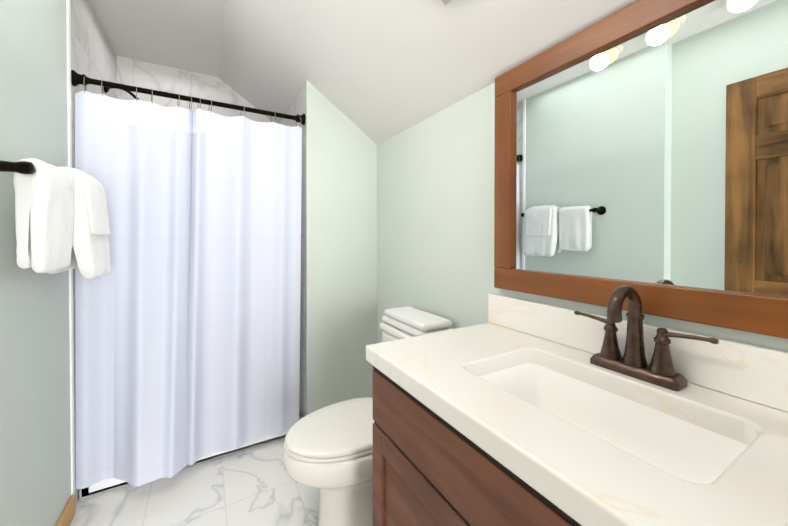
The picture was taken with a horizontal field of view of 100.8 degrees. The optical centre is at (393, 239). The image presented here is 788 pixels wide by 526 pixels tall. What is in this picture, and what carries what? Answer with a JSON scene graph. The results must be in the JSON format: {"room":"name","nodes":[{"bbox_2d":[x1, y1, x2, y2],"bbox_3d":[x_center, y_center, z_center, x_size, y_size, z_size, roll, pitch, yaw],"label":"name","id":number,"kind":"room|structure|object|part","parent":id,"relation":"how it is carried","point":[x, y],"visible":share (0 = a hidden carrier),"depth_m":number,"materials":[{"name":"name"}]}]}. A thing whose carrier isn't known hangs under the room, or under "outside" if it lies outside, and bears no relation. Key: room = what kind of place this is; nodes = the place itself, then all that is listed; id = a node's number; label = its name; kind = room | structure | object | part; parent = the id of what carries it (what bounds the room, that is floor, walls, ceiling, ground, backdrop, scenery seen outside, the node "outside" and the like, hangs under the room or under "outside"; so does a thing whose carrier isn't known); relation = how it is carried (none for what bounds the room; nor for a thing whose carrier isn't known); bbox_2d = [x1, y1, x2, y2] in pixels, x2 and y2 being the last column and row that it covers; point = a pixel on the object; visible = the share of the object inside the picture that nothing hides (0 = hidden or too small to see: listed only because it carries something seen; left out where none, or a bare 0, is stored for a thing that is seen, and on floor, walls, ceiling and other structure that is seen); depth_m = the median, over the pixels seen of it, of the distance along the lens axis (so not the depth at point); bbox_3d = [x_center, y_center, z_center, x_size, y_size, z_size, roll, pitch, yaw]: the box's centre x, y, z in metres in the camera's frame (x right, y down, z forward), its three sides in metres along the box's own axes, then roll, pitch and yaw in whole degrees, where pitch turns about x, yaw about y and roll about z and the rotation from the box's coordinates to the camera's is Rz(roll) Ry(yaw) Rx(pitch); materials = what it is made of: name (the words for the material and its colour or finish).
{"room":"bathroom","nodes":[
{"label":"bathroom","id":0,"kind":"room"},
{"bbox_2d":[0,0,70,525],"bbox_3d":[-1.247,-0.014,0.921,0.215,2.435,1.030,0,1,-30],"label":"wall","id":1,"kind":"structure","parent":0,"point":[35,462],"depth_m":1.11,"materials":[{"name":"green paint"}]},
{"bbox_2d":[0,158,110,278],"bbox_3d":[-1.159,-0.059,1.151,0.166,0.412,0.664,0,1,-30],"label":"towel rail","id":2,"kind":"object","parent":1,"relation":"attached to","point":[62,219],"visible":1,"depth_m":1.01,"materials":[{"name":"white fabric"}]},
{"bbox_2d":[13,158,74,272],"bbox_3d":[-1.081,-0.070,1.019,0.080,0.334,0.229,0,1,-30],"label":"towel","id":3,"kind":"object","parent":2,"relation":"hanging from","point":[44,198],"depth_m":0.94,"materials":[{"name":"white fabric"}]},
{"bbox_2d":[46,169,110,278],"bbox_3d":[-1.208,-0.052,1.257,0.146,0.398,0.301,0,1,-30],"label":"towel","id":4,"kind":"object","parent":2,"relation":"hanging from","point":[90,252],"depth_m":1.18,"materials":[{"name":"white fabric"}]},
{"bbox_2d":[58,166,109,234],"bbox_3d":[-1.212,-0.141,1.252,0.150,0.249,0.239,0,1,-30],"label":"towel","id":5,"kind":"object","parent":2,"relation":"hanging from","point":[93,194],"depth_m":1.22,"materials":[{"name":"white fabric"}]},
{"bbox_2d":[56,495,74,525],"bbox_3d":[-1.143,1.158,0.982,0.016,0.090,1.008,0,1,-30],"label":"baseboard","id":6,"kind":"structure","parent":1,"relation":"attached to","point":[67,516],"depth_m":1.35,"materials":[{"name":"brown wood"}]},
{"bbox_2d":[66,0,74,494],"bbox_3d":[-1.410,-0.019,1.421,0.006,2.435,0.026,0,1,-30],"label":"trim","id":7,"kind":"structure","parent":1,"relation":"attached to","point":[68,2],"depth_m":1.42,"materials":[{"name":"white"}]},
{"bbox_2d":[70,0,116,505],"bbox_3d":[-1.695,-0.022,1.784,0.120,2.435,0.913,0,1,-30],"label":"shower wall tile","id":8,"kind":"structure","parent":1,"relation":"attached to","point":[93,55],"depth_m":1.64,"materials":[{"name":"tile"}]},
{"bbox_2d":[104,87,138,99],"bbox_3d":[-1.605,-0.846,1.995,0.252,0.189,0.100,0,1,-30],"label":"shower","id":9,"kind":"object","parent":8,"relation":"attached to","point":[106,89],"visible":0.31,"depth_m":1.97,"materials":[{"name":"black metal"}]},
{"bbox_2d":[71,70,305,488],"bbox_3d":[-0.964,0.179,1.679,1.031,1.874,0.193,0,1,-30],"label":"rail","id":10,"kind":"object","parent":8,"relation":"attached to","point":[187,329],"visible":0.98,"depth_m":1.64,"materials":[{"name":"white fabric"}]},
{"bbox_2d":[75,91,192,488],"bbox_3d":[-1.207,0.221,1.538,0.464,1.788,0.193,0,1,-30],"label":"curtain","id":11,"kind":"object","parent":10,"relation":"hanging from","point":[134,321],"depth_m":1.54,"materials":[{"name":"fabric"}]},
{"bbox_3d":[-0.989,-0.724,1.713,1.031,0.068,0.068,0,1,-30],"label":"rod","id":12,"kind":"part","parent":10,"relation":"part of","materials":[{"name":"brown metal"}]},
{"bbox_2d":[187,108,301,464],"bbox_3d":[-0.794,0.220,1.784,0.595,1.790,0.093,0,1,-30],"label":"curtain","id":13,"kind":"object","parent":10,"relation":"hanging from","point":[244,175],"depth_m":1.76,"materials":[{"name":"fabric"}]},
{"bbox_2d":[90,0,224,76],"bbox_3d":[-0.896,-1.282,0.907,0.820,0.100,3.453,0,1,-30],"label":"ceiling","id":14,"kind":"structure","parent":0,"point":[186,35],"depth_m":1.93,"materials":[{"name":"paint"}]},
{"bbox_2d":[117,56,270,121],"bbox_3d":[-1.442,-0.029,2.529,1.305,2.435,0.120,0,1,-30],"label":"wall tile","id":15,"kind":"structure","parent":0,"point":[141,74],"depth_m":2.37,"materials":[{"name":"tile"}]},
{"bbox_2d":[70,438,319,525],"bbox_3d":[-0.455,1.251,1.187,1.840,0.100,3.453,0,1,-30],"label":"floor","id":16,"kind":"structure","parent":0,"point":[256,486],"depth_m":1.50,"materials":[{"name":"stone"}]},
{"bbox_2d":[79,410,302,498],"bbox_3d":[-1.213,1.142,2.115,1.033,0.100,0.842,0,1,-30],"label":"pan","id":17,"kind":"object","parent":16,"relation":"on","point":[102,486],"visible":0.19,"depth_m":1.73,"materials":[{"name":"white plastic"}]},
{"bbox_2d":[283,306,452,525],"bbox_3d":[-0.106,0.780,1.425,0.732,0.838,0.460,0,1,-30],"label":"toilet","id":18,"kind":"object","parent":16,"relation":"on","point":[328,451],"visible":0.52,"depth_m":1.28,"materials":[{"name":"white ceramic"}]},
{"bbox_3d":[-0.196,1.001,1.374,0.522,0.396,0.394,0,1,-30],"label":"bowl","id":19,"kind":"part","parent":18,"relation":"part of","materials":[{"name":"white ceramic"}]},
{"bbox_3d":[-0.195,0.784,1.373,0.515,0.036,0.374,0,1,-30],"label":"seat","id":20,"kind":"part","parent":18,"relation":"part of","materials":[{"name":"white plastic"}]},
{"bbox_3d":[0.105,0.744,1.547,0.236,0.547,0.444,0,1,-30],"label":"tank","id":21,"kind":"part","parent":18,"relation":"part of","materials":[{"name":"white ceramic"}]},
{"bbox_3d":[0.123,0.451,1.555,0.202,0.037,0.460,0,1,-30],"label":"lid","id":22,"kind":"part","parent":18,"relation":"part of","materials":[{"name":"white ceramic"}]},
{"bbox_2d":[366,357,593,525],"bbox_3d":[0.473,0.796,0.630,0.547,0.820,1.224,0,1,-30],"label":"bathroom vanity","id":23,"kind":"object","parent":16,"relation":"on","point":[428,471],"depth_m":0.73,"materials":[{"name":"brown wood"}]},
{"bbox_2d":[366,321,787,525],"bbox_3d":[0.468,0.361,0.624,0.558,0.050,1.266,0,1,-30],"label":"countertop","id":24,"kind":"structure","parent":23,"relation":"on","point":[607,484],"depth_m":0.57,"materials":[{"name":"white stone"}]},
{"bbox_2d":[478,357,753,488],"bbox_3d":[0.421,0.452,0.726,0.351,0.158,0.550,0,1,-30],"label":"sink","id":25,"kind":"object","parent":24,"relation":"in","point":[691,448],"depth_m":0.77,"materials":[{"name":"white ceramic"}]},
{"bbox_2d":[570,285,721,388],"bbox_3d":[0.565,0.222,0.792,0.146,0.224,0.304,0,1,-30],"label":"faucet","id":26,"kind":"object","parent":24,"relation":"on","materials":[{"name":"brown metal"}]},
{"bbox_2d":[306,80,376,414],"bbox_3d":[-0.346,0.121,2.112,0.470,2.143,0.120,0,1,-30],"label":"wall","id":27,"kind":"structure","parent":0,"point":[341,240],"depth_m":2.04,"materials":[{"name":"green paint"}]},
{"bbox_2d":[279,82,305,416],"bbox_3d":[-0.740,0.119,2.354,0.028,2.141,0.891,0,1,-30],"label":"wall tiles","id":28,"kind":"structure","parent":27,"relation":"attached to","point":[297,105],"depth_m":2.03,"materials":[{"name":"tile"}]},
{"bbox_2d":[382,315,452,335],"bbox_3d":[0.105,0.413,1.578,0.174,0.036,0.390,0,1,-30],"label":"towel","id":29,"kind":"object","parent":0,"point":[395,325],"depth_m":1.51,"materials":[{"name":"white fabric"}]},
{"bbox_2d":[385,306,451,331],"bbox_3d":[0.106,0.377,1.573,0.164,0.036,0.360,0,1,-30],"label":"towel","id":30,"kind":"object","parent":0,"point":[411,319],"depth_m":1.50,"materials":[{"name":"white fabric"}]},
{"bbox_2d":[218,0,636,144],"bbox_3d":[-0.101,-0.939,1.373,1.020,0.794,3.453,0,1,-30],"label":"ceiling","id":31,"kind":"structure","parent":0,"point":[377,72],"depth_m":1.48,"materials":[{"name":"paint"}]},
{"bbox_2d":[441,0,450,5],"bbox_3d":[0.142,-0.897,0.893,0.293,0.205,0.340,0,1,-30],"label":"ceiling vent","id":32,"kind":"object","parent":31,"relation":"in","point":[445,2],"visible":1,"depth_m":1.10,"materials":[{"name":"beige"}]},
{"bbox_2d":[377,83,787,351],"bbox_3d":[0.518,0.289,1.216,0.120,1.823,2.540,0,1,-30],"label":"wall","id":33,"kind":"structure","parent":0,"point":[435,214],"depth_m":1.55,"materials":[{"name":"green paint"}]},
{"bbox_2d":[488,293,787,412],"bbox_3d":[0.701,0.277,0.758,0.020,0.115,1.266,0,1,-30],"label":"backsplash","id":34,"kind":"structure","parent":33,"relation":"attached to","point":[752,372],"depth_m":0.73,"materials":[{"name":"white stone"}]},
{"bbox_2d":[494,0,787,338],"bbox_3d":[0.706,-0.213,0.734,0.030,0.807,1.225,0,1,-30],"label":"mirror","id":35,"kind":"object","parent":33,"relation":"attached to","point":[641,147],"visible":1,"depth_m":0.81,"materials":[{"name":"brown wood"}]},
{"bbox_3d":[0.706,-0.213,0.734,0.030,0.651,1.225,0,1,-30],"label":"frame","id":36,"kind":"part","parent":35,"relation":"part of","materials":[{"name":"brown wood"}]}
]}

